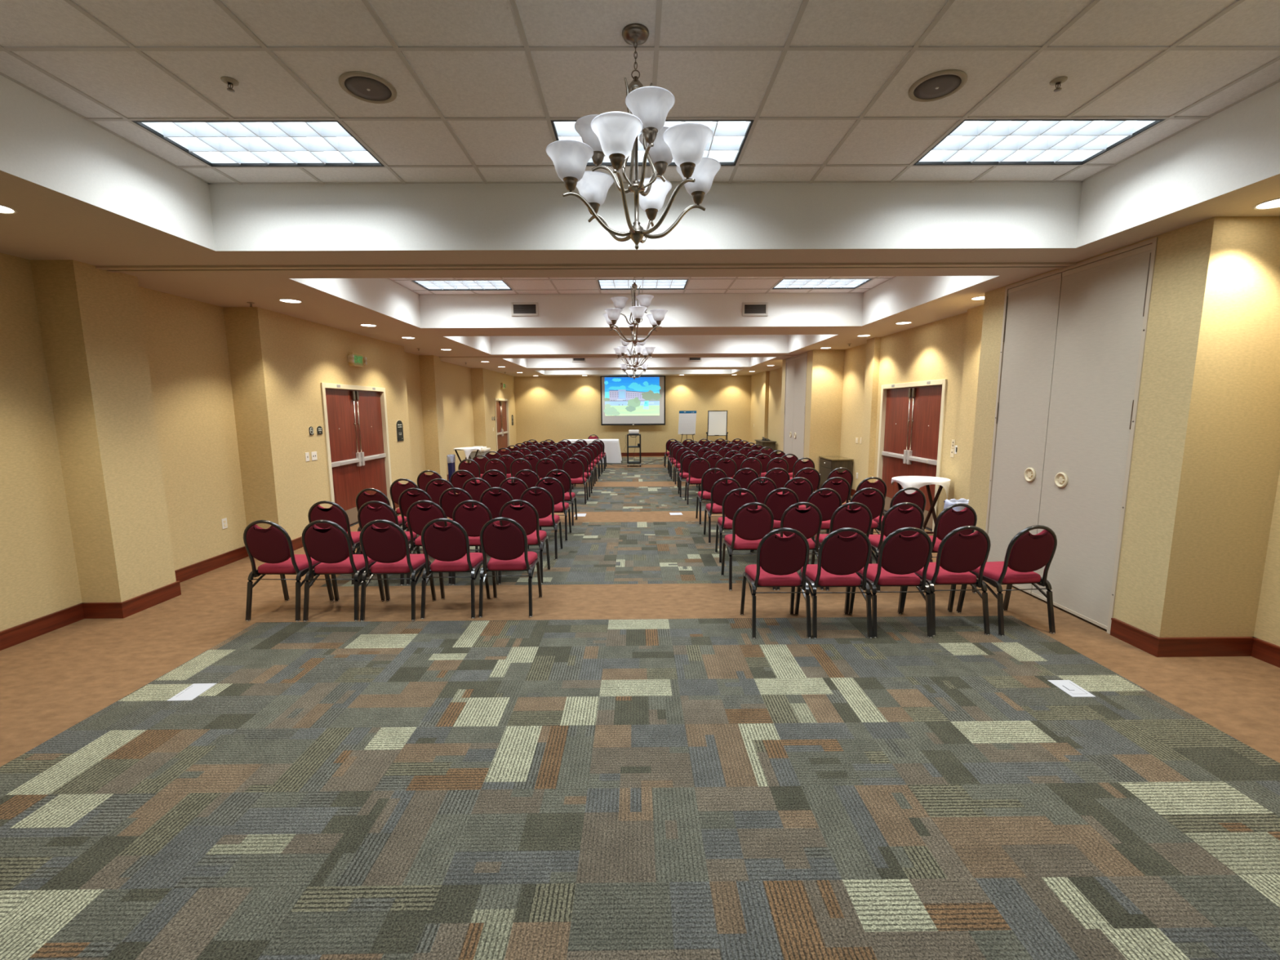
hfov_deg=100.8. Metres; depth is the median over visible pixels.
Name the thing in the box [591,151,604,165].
socket
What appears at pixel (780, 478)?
banquet chair
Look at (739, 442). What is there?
banquet chair
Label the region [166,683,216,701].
paper sheet
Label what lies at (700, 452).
banquet chair
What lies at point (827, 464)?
base cabinet
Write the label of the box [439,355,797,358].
trim
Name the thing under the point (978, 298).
recessed light
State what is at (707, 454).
banquet chair
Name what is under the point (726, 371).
ceiling light
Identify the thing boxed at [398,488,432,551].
banquet chair
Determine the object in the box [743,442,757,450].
banquet chair
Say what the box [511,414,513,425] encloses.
sign
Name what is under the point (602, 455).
banquet chair
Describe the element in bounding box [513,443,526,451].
banquet chair
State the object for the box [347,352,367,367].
exit sign
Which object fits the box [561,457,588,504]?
banquet chair
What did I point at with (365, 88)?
grille
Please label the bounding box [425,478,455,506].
banquet chair
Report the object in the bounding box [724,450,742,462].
banquet chair
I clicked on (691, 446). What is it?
banquet chair
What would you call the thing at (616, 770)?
floor
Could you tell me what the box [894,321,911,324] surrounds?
recessed light
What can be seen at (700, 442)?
banquet chair
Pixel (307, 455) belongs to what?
light switch
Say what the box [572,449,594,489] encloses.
banquet chair
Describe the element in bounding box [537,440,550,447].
banquet chair
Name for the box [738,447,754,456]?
banquet chair
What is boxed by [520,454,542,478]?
banquet chair
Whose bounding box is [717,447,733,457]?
banquet chair
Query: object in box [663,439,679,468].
banquet chair
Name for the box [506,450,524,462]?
banquet chair
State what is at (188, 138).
diffuser
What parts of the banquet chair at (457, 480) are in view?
frame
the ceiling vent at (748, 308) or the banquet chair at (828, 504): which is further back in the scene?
the ceiling vent at (748, 308)
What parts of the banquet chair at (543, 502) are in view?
panel, frame, seat, seat frame, leg, leg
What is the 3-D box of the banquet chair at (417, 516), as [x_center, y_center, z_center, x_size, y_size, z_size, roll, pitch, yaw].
[-2.192,0.612,5.679,0.466,0.890,0.525,0,8,0]
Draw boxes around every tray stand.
[454,449,479,462]
[897,482,942,533]
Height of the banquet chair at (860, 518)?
0.890 m
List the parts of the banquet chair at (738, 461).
panel, frame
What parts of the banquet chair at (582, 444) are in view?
panel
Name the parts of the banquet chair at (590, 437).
backrest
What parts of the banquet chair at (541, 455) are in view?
frame, panel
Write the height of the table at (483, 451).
0.659 m
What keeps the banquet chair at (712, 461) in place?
on the floor
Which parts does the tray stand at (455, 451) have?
leg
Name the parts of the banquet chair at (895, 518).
leg, seat, frame, backrest, panel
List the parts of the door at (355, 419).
kick plate, vertical rod, vertical rod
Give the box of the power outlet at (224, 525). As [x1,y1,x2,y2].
[221,517,227,528]
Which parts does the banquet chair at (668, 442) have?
panel, frame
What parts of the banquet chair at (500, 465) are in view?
panel, frame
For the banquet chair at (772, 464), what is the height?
0.890 m
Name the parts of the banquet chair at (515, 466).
panel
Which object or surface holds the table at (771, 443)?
on the floor
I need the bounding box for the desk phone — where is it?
[761,436,770,440]
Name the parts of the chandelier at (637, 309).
lamp shade, lamp shade, lamp shade, arm, arm, arm, lamp shade, stem, lamp shade, arm, lamp shade, lamp shade, arm, lamp shade, lamp shade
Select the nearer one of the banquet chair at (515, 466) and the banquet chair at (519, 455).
the banquet chair at (515, 466)
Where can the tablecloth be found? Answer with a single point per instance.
(612, 448)
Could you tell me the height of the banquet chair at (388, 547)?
0.890 m
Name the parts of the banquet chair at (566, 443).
panel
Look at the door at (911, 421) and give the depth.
8.30 m
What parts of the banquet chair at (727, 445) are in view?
panel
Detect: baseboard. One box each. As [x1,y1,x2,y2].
[0,472,458,650]
[621,452,668,456]
[815,488,1279,667]
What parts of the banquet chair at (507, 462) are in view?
frame, panel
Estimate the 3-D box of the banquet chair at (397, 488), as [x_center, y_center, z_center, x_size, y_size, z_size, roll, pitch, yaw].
[-3.172,0.386,7.395,0.466,0.890,0.525,0,8,0]
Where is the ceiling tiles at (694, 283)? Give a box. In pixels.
[390,275,894,294]
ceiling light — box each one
[132,120,384,167]
[412,280,512,290]
[535,368,742,374]
[551,120,754,166]
[597,279,688,289]
[772,279,871,288]
[912,119,1164,165]
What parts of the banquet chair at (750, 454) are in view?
frame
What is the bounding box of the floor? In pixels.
[0,456,1279,959]
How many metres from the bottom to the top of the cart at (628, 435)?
1.005 m
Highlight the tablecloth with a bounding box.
[564,439,622,462]
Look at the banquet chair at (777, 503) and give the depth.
6.11 m
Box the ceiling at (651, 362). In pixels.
[502,356,776,368]
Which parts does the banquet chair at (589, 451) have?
panel, frame, leg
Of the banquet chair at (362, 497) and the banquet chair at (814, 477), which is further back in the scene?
the banquet chair at (814, 477)
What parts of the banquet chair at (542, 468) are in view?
panel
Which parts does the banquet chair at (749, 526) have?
leg, leg, seat frame, seat, frame, backrest, panel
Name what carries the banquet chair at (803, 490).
on the floor
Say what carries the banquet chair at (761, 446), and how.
on the floor
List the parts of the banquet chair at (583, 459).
panel, frame, seat, leg, leg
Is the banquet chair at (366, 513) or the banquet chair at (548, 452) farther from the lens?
the banquet chair at (548, 452)
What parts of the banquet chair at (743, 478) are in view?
panel, frame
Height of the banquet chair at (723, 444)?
0.890 m
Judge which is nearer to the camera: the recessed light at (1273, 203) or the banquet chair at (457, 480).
the recessed light at (1273, 203)
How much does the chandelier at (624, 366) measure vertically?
0.928 m
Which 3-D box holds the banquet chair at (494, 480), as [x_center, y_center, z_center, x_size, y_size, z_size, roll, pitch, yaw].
[-2.236,0.249,8.373,0.466,0.890,0.525,0,8,0]
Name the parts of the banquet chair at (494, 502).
panel, frame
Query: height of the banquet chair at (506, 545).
0.890 m
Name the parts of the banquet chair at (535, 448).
panel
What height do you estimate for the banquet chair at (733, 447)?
0.890 m
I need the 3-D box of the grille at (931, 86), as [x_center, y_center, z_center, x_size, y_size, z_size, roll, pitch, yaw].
[1.584,-2.094,2.825,0.224,0.004,0.224,0,8,0]
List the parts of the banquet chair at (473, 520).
leg, backrest, panel, frame, seat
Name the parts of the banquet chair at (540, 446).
panel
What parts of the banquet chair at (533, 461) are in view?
panel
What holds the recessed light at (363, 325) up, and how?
in the ceiling at (48, 224)
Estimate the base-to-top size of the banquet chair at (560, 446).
0.890 m
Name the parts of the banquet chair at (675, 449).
panel, frame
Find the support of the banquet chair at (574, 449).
on the floor
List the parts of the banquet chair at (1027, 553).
leg, leg, seat, seat frame, leg, frame, backrest, panel, leg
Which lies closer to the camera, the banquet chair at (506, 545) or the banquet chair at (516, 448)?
the banquet chair at (506, 545)
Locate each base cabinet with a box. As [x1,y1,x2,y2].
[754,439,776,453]
[818,456,853,488]
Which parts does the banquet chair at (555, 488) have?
panel, frame, seat, leg, leg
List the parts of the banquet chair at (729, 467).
frame, panel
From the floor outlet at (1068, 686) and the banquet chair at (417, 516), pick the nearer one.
the floor outlet at (1068, 686)
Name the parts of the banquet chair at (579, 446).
panel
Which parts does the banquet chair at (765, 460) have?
frame, seat, panel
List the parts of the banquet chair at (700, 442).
panel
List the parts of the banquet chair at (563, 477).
panel, frame, seat, leg, leg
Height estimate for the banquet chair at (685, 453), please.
0.890 m
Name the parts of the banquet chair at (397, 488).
panel, frame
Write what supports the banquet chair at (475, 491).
on the floor
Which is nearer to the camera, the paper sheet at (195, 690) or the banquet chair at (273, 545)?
the paper sheet at (195, 690)
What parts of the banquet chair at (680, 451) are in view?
panel, frame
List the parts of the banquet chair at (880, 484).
frame, panel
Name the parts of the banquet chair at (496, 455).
frame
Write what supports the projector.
on the cart at (628, 435)
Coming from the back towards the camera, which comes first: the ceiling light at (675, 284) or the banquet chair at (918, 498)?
the ceiling light at (675, 284)
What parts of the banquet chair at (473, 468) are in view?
panel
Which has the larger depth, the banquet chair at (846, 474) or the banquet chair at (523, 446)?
the banquet chair at (523, 446)
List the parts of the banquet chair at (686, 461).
leg, leg, seat, panel, frame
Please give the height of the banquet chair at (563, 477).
0.890 m
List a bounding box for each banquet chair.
[243,520,333,622]
[301,520,385,622]
[307,500,360,585]
[355,488,413,554]
[357,500,420,586]
[359,519,435,622]
[389,478,420,531]
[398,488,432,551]
[406,500,452,585]
[417,470,447,518]
[420,518,490,619]
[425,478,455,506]
[439,487,478,552]
[449,470,476,493]
[451,499,497,585]
[457,458,480,483]
[462,477,492,506]
[471,454,488,478]
[478,516,542,617]
[479,487,514,553]
[480,469,506,493]
[484,451,501,462]
[484,458,511,482]
[496,448,511,458]
[497,454,515,478]
[497,499,550,584]
[498,477,528,506]
[505,444,519,454]
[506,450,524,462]
[510,457,532,483]
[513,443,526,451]
[513,469,539,493]
[515,448,531,457]
[520,440,533,447]
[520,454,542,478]
[520,486,563,559]
[524,444,538,453]
[526,439,538,445]
[528,450,546,462]
[530,443,545,450]
[534,476,571,541]
[535,447,551,457]
[535,457,557,480]
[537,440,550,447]
[542,439,555,445]
[543,444,558,453]
[544,454,564,474]
[544,469,577,526]
[550,443,563,450]
[551,450,568,472]
[555,440,568,447]
[556,447,573,458]
[560,439,571,444]
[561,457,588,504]
[563,444,577,455]
[567,453,592,497]
[568,442,582,450]
[572,440,585,448]
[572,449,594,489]
[577,439,587,445]
[578,447,596,484]
[582,444,599,479]
[587,434,599,439]
[587,442,603,475]
[591,440,605,471]
[592,439,606,466]
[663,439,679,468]
[667,440,682,470]
[667,443,684,474]
[669,444,687,479]
[673,447,694,484]
[677,450,697,491]
[678,453,701,497]
[682,439,694,447]
[684,457,711,505]
[686,440,698,449]
[688,442,701,449]
[691,444,706,453]
[694,447,713,484]
[695,467,727,524]
[697,438,710,445]
[697,450,719,487]
[700,453,724,491]
[702,440,715,448]
[703,477,741,543]
[706,442,719,450]
[709,457,736,503]
[710,444,724,453]
[714,438,726,444]
[715,488,757,564]
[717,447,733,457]
[720,440,733,447]
[720,502,775,591]
[724,442,738,450]
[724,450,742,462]
[724,467,759,515]
[730,444,745,453]
[730,453,748,477]
[731,438,743,444]
[737,440,750,447]
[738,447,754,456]
[739,527,811,639]
[740,457,761,482]
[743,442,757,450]
[746,449,764,461]
[746,476,777,533]
[750,444,763,453]
[752,453,771,476]
[752,487,799,551]
[760,446,773,457]
[760,457,788,482]
[763,467,790,494]
[768,449,785,461]
[775,502,823,590]
[779,453,798,477]
[779,476,814,541]
[790,457,815,492]
[794,467,820,490]
[794,527,872,639]
[805,488,841,533]
[810,502,872,591]
[816,476,850,533]
[826,467,853,505]
[843,476,886,533]
[848,487,884,534]
[848,527,933,638]
[868,502,924,591]
[869,487,926,534]
[902,525,991,636]
[928,503,977,593]
[955,524,1057,636]
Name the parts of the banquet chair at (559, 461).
frame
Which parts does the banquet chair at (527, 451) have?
frame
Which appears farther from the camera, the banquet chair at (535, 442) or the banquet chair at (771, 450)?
the banquet chair at (535, 442)
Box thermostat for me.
[954,445,957,453]
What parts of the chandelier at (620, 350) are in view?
lamp shade, lamp shade, lamp shade, lamp shade, stem, lamp shade, lamp shade, lamp shade, lamp shade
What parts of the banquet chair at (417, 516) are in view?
leg, seat, panel, frame, leg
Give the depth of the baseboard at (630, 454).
20.15 m
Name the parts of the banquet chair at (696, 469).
leg, leg, seat, frame, panel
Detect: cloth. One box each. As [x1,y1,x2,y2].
[453,446,480,458]
[891,475,951,499]
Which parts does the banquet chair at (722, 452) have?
frame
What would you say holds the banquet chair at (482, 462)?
on the floor
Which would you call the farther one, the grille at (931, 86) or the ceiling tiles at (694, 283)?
the ceiling tiles at (694, 283)
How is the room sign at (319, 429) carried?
attached to the wall at (135, 420)
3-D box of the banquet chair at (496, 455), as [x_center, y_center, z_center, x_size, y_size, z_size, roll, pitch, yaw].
[-3.247,-0.228,11.959,0.466,0.890,0.525,0,8,0]
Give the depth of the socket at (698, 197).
2.57 m
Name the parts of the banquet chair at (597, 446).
panel, frame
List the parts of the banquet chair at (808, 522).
seat, backrest, frame, panel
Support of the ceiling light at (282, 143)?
attached to the grid at (263, 47)
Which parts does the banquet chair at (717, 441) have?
panel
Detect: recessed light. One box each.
[0,204,17,213]
[278,298,302,302]
[360,324,377,326]
[400,337,415,338]
[857,334,871,337]
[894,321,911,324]
[970,295,984,300]
[1252,197,1279,209]
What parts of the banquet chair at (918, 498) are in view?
seat, frame, panel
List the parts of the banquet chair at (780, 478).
frame, panel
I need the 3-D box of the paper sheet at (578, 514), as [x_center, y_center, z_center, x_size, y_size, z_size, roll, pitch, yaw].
[-1.021,0.598,9.052,0.190,0.002,0.240,0,8,0]
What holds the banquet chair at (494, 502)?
on the floor
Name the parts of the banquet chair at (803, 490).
frame, panel, seat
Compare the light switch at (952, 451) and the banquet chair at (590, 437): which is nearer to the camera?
the light switch at (952, 451)
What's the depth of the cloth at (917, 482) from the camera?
7.00 m
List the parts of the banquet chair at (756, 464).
panel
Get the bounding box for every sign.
[308,426,313,435]
[316,426,322,435]
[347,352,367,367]
[395,419,404,441]
[500,382,506,389]
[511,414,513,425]
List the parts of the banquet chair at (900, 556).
leg, leg, seat, seat frame, frame, leg, backrest, panel, leg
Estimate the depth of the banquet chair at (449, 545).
4.58 m
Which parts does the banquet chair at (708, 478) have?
leg, leg, seat, frame, panel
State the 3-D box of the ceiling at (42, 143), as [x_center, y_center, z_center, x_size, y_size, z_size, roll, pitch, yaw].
[0.076,-1.810,2.533,6.620,0.484,3.050,0,8,0]
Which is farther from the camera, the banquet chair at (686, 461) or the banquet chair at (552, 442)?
the banquet chair at (552, 442)
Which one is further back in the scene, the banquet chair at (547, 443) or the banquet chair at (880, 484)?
the banquet chair at (547, 443)
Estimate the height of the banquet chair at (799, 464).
0.890 m
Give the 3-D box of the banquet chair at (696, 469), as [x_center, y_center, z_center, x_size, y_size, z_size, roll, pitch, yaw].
[1.109,-0.003,10.101,0.466,0.890,0.525,0,8,0]
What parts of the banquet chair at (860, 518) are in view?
leg, seat, backrest, panel, frame, leg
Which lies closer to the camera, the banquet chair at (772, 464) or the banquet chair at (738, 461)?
the banquet chair at (772, 464)
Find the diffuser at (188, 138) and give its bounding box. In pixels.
[160,122,368,153]
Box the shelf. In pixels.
[628,461,639,463]
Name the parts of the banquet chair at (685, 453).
panel, frame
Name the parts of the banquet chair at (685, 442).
panel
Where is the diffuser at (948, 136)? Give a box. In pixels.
[930,120,1136,151]
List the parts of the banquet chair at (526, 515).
leg, backrest, panel, frame, seat, seat frame, leg, leg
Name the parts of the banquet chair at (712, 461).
panel, frame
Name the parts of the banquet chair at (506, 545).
leg, leg, backrest, panel, frame, seat frame, seat, leg, leg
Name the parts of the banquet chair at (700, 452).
panel, frame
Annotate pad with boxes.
[678,410,696,434]
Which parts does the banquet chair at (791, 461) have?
frame, panel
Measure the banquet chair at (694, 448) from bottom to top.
0.890 m
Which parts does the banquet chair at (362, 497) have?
leg, panel, frame, seat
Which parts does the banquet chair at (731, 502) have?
leg, leg, seat, frame, panel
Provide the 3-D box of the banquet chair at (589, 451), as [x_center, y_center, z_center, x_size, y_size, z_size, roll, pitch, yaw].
[-1.306,-0.371,12.937,0.466,0.890,0.525,0,8,-1]
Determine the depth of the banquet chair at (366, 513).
5.40 m
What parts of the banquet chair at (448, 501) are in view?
panel, frame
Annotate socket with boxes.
[563,176,577,192]
[587,202,599,214]
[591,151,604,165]
[608,152,625,170]
[610,320,616,324]
[635,318,640,323]
[642,127,657,143]
[644,208,657,221]
[653,160,667,175]
[680,161,695,178]
[691,191,705,204]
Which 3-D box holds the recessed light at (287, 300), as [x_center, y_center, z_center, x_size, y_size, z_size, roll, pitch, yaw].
[-3.894,-1.994,5.904,0.224,0.006,0.224,0,8,0]
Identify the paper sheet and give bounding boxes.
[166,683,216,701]
[573,513,586,516]
[669,512,682,515]
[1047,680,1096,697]
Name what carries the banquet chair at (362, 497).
on the floor
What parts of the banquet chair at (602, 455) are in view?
panel, frame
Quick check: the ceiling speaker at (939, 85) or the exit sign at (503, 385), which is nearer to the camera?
the ceiling speaker at (939, 85)
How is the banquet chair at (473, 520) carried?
on the floor
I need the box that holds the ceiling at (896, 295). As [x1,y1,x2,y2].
[289,275,998,328]
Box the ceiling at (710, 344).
[444,334,836,354]
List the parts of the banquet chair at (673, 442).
frame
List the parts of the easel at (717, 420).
frame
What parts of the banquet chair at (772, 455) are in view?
frame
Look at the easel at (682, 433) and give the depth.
19.42 m
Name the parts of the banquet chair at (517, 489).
frame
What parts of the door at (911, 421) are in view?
kick plate, vertical rod, vertical rod, kick plate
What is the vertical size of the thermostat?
0.114 m
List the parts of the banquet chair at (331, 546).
leg, panel, backrest, frame, leg, seat frame, seat, leg, leg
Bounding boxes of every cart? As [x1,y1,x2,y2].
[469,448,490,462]
[626,434,640,466]
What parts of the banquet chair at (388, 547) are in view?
leg, panel, leg, backrest, frame, seat frame, seat, leg, leg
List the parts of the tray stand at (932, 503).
leg, rail, leg, leg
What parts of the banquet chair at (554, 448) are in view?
panel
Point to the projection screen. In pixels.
(624, 400)
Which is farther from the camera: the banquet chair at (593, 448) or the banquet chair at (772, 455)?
the banquet chair at (593, 448)
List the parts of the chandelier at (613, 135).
lamp shade, lamp shade, lamp shade, arm, arm, arm, lamp shade, arm, chain, stem, arm, arm, lamp shade, arm, lamp shade, lamp shade, arm, arm, lamp shade, lamp shade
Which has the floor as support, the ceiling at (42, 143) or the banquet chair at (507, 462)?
the banquet chair at (507, 462)
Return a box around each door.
[320,382,393,526]
[494,398,510,451]
[782,352,807,461]
[875,378,946,531]
[985,236,1158,634]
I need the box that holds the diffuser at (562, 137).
[556,121,745,152]
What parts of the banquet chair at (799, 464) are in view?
frame, panel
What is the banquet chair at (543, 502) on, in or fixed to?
on the floor
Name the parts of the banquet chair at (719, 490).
leg, leg, seat, frame, panel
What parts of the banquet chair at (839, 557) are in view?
leg, leg, seat, seat frame, frame, backrest, panel, leg, leg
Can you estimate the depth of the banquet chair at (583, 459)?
10.83 m
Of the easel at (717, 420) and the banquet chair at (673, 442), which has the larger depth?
the easel at (717, 420)
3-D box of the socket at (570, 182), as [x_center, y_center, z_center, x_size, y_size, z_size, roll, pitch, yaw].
[-0.317,-1.344,2.423,0.068,0.064,0.067,0,8,0]
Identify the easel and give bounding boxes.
[680,433,694,442]
[706,410,728,443]
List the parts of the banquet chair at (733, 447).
panel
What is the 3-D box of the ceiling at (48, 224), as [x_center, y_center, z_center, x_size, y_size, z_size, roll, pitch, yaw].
[-0.235,-2.409,8.806,10.300,0.001,22.700,0,8,0]
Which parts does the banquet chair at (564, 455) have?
panel, frame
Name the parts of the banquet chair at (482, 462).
frame, panel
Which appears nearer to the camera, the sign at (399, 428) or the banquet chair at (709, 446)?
the sign at (399, 428)
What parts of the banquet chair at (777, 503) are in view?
seat, panel, frame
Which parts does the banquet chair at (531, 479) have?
frame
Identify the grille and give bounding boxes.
[344,75,391,101]
[913,74,961,98]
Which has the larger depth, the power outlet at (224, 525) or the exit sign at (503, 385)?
the exit sign at (503, 385)
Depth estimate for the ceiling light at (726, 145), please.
3.43 m
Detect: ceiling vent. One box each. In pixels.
[511,302,538,315]
[572,358,586,361]
[688,357,701,361]
[742,302,768,315]
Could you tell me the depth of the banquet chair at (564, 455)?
11.80 m
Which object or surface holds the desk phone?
on the table at (771, 443)
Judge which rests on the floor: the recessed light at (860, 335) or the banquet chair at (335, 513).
the banquet chair at (335, 513)
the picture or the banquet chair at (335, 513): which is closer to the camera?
the banquet chair at (335, 513)
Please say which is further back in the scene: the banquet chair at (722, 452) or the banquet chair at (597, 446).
the banquet chair at (597, 446)
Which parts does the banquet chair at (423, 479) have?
panel, frame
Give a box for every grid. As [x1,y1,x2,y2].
[0,0,1279,184]
[388,275,896,294]
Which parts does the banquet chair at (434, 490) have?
frame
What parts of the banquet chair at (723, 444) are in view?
panel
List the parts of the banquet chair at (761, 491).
frame, panel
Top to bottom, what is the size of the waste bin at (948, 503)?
0.667 m
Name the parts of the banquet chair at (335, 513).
panel, backrest, frame, seat, leg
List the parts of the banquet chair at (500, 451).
panel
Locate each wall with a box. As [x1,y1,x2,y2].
[0,253,516,631]
[514,375,751,453]
[750,216,1279,646]
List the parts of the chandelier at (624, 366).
lamp shade, lamp shade, lamp shade, lamp shade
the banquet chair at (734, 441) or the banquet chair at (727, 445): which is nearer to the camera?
the banquet chair at (727, 445)
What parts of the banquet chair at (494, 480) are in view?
frame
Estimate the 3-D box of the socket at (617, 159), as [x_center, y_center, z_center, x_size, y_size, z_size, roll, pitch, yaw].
[-0.095,-1.316,2.206,0.068,0.064,0.067,0,8,0]
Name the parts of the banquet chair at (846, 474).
panel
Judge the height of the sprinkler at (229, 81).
0.046 m
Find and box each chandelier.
[546,22,720,249]
[603,279,667,346]
[613,335,655,368]
[619,357,648,378]
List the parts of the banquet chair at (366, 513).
leg, panel, backrest, frame, leg, seat, leg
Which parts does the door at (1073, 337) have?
cup pull, edge trim, cup pull, edge trim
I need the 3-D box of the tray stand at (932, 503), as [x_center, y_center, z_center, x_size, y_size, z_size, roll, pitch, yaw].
[3.807,0.413,7.233,0.480,0.810,0.444,-1,8,-3]
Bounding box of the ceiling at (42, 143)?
[0,75,1279,251]
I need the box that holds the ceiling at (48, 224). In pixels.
[0,170,1279,376]
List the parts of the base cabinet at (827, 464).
drawer, cabinet door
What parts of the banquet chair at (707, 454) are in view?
frame, panel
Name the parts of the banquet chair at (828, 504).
frame, panel, seat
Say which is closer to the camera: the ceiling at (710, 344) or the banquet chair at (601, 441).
the ceiling at (710, 344)
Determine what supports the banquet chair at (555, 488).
on the floor
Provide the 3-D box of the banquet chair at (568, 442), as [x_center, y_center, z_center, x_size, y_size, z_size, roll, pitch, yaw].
[-2.265,-0.824,16.339,0.466,0.890,0.525,0,8,-1]
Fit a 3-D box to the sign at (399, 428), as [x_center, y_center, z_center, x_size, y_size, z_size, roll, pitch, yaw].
[-4.527,-0.931,9.987,0.014,0.402,0.280,0,8,0]
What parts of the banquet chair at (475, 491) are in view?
panel, frame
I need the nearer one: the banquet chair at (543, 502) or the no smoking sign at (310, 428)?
the banquet chair at (543, 502)
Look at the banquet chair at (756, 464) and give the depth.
9.88 m
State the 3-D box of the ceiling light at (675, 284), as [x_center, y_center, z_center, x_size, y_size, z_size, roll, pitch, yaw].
[0.037,-2.739,7.299,1.216,0.099,0.602,0,8,0]
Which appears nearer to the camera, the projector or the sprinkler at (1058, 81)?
the sprinkler at (1058, 81)
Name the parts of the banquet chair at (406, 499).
panel, frame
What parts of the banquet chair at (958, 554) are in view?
leg, leg, seat frame, seat, leg, backrest, frame, panel, leg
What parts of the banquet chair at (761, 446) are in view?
panel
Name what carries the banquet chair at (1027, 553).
on the floor
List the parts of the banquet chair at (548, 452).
frame, panel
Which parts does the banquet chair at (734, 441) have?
panel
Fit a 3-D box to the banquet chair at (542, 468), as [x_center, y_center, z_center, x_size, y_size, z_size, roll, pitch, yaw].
[-1.753,0.001,10.190,0.466,0.890,0.525,0,8,0]
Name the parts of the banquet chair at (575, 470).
panel, frame, seat, leg, leg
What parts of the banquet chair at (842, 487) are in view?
frame, panel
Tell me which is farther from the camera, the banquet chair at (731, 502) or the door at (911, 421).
the door at (911, 421)
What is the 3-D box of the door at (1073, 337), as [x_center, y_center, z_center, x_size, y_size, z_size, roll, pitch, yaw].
[3.748,-0.366,4.786,0.076,2.998,1.570,0,8,0]
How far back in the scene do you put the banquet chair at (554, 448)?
13.60 m
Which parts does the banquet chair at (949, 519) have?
seat, backrest, frame, panel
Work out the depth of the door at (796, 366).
12.49 m
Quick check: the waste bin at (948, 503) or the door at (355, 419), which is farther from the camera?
the door at (355, 419)
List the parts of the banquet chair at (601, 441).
frame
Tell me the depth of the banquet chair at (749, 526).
5.23 m
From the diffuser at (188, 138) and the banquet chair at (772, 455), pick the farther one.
the banquet chair at (772, 455)
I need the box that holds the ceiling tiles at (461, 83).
[0,0,1279,182]
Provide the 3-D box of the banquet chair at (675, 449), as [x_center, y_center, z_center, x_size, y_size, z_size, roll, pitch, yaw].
[1.011,-0.482,13.658,0.466,0.890,0.525,0,8,0]
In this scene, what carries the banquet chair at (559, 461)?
on the floor
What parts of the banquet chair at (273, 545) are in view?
leg, panel, backrest, frame, leg, seat frame, seat, leg, leg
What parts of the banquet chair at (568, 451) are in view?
panel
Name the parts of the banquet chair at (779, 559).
leg, leg, seat, seat frame, frame, backrest, panel, leg, leg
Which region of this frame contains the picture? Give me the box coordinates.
[603,377,661,415]
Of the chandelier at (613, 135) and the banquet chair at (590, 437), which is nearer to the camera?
the chandelier at (613, 135)
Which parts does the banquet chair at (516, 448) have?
panel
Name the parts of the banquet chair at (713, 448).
panel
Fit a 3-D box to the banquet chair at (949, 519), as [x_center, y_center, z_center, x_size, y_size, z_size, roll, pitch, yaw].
[3.023,0.629,5.327,0.466,0.890,0.525,-1,8,-3]
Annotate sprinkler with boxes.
[220,76,239,92]
[1049,75,1067,92]
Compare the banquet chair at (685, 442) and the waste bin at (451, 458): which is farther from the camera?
the banquet chair at (685, 442)
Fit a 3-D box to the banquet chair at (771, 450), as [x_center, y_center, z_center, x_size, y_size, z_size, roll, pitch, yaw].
[2.990,-0.374,12.773,0.466,0.890,0.525,0,8,-1]
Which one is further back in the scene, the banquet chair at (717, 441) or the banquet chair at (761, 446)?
the banquet chair at (717, 441)
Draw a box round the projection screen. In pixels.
[600,375,665,425]
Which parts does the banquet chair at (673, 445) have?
frame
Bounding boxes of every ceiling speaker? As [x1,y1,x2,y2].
[338,71,396,103]
[907,69,967,102]
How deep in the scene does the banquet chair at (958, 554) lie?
4.18 m
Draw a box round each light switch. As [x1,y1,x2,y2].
[305,452,309,461]
[311,451,317,460]
[950,448,954,457]
[951,439,955,448]
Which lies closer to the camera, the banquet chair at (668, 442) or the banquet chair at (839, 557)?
the banquet chair at (839, 557)
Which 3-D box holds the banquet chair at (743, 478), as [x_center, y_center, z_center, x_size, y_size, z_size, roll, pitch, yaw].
[1.630,0.222,8.408,0.466,0.890,0.525,0,8,-1]
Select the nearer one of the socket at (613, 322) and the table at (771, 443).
the socket at (613, 322)
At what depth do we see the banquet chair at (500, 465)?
9.91 m
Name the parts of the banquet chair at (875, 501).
panel, seat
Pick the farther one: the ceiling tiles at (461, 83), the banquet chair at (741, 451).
the banquet chair at (741, 451)
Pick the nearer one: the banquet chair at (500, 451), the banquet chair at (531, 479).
the banquet chair at (531, 479)
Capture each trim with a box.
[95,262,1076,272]
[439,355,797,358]
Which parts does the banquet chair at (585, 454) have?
panel, frame, leg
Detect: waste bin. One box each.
[446,453,455,481]
[942,497,968,511]
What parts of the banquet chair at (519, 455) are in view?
frame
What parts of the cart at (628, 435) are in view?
post, post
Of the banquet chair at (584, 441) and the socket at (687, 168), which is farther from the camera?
the banquet chair at (584, 441)
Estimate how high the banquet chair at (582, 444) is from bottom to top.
0.890 m
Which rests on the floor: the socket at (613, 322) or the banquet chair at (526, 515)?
the banquet chair at (526, 515)
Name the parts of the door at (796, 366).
edge trim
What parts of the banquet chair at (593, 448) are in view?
panel, frame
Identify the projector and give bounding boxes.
[628,430,639,434]
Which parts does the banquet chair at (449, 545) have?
leg, leg, backrest, panel, frame, seat frame, seat, leg, leg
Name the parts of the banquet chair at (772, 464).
panel, frame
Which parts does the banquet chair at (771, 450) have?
panel, frame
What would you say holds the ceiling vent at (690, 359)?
in the ceiling at (651, 362)

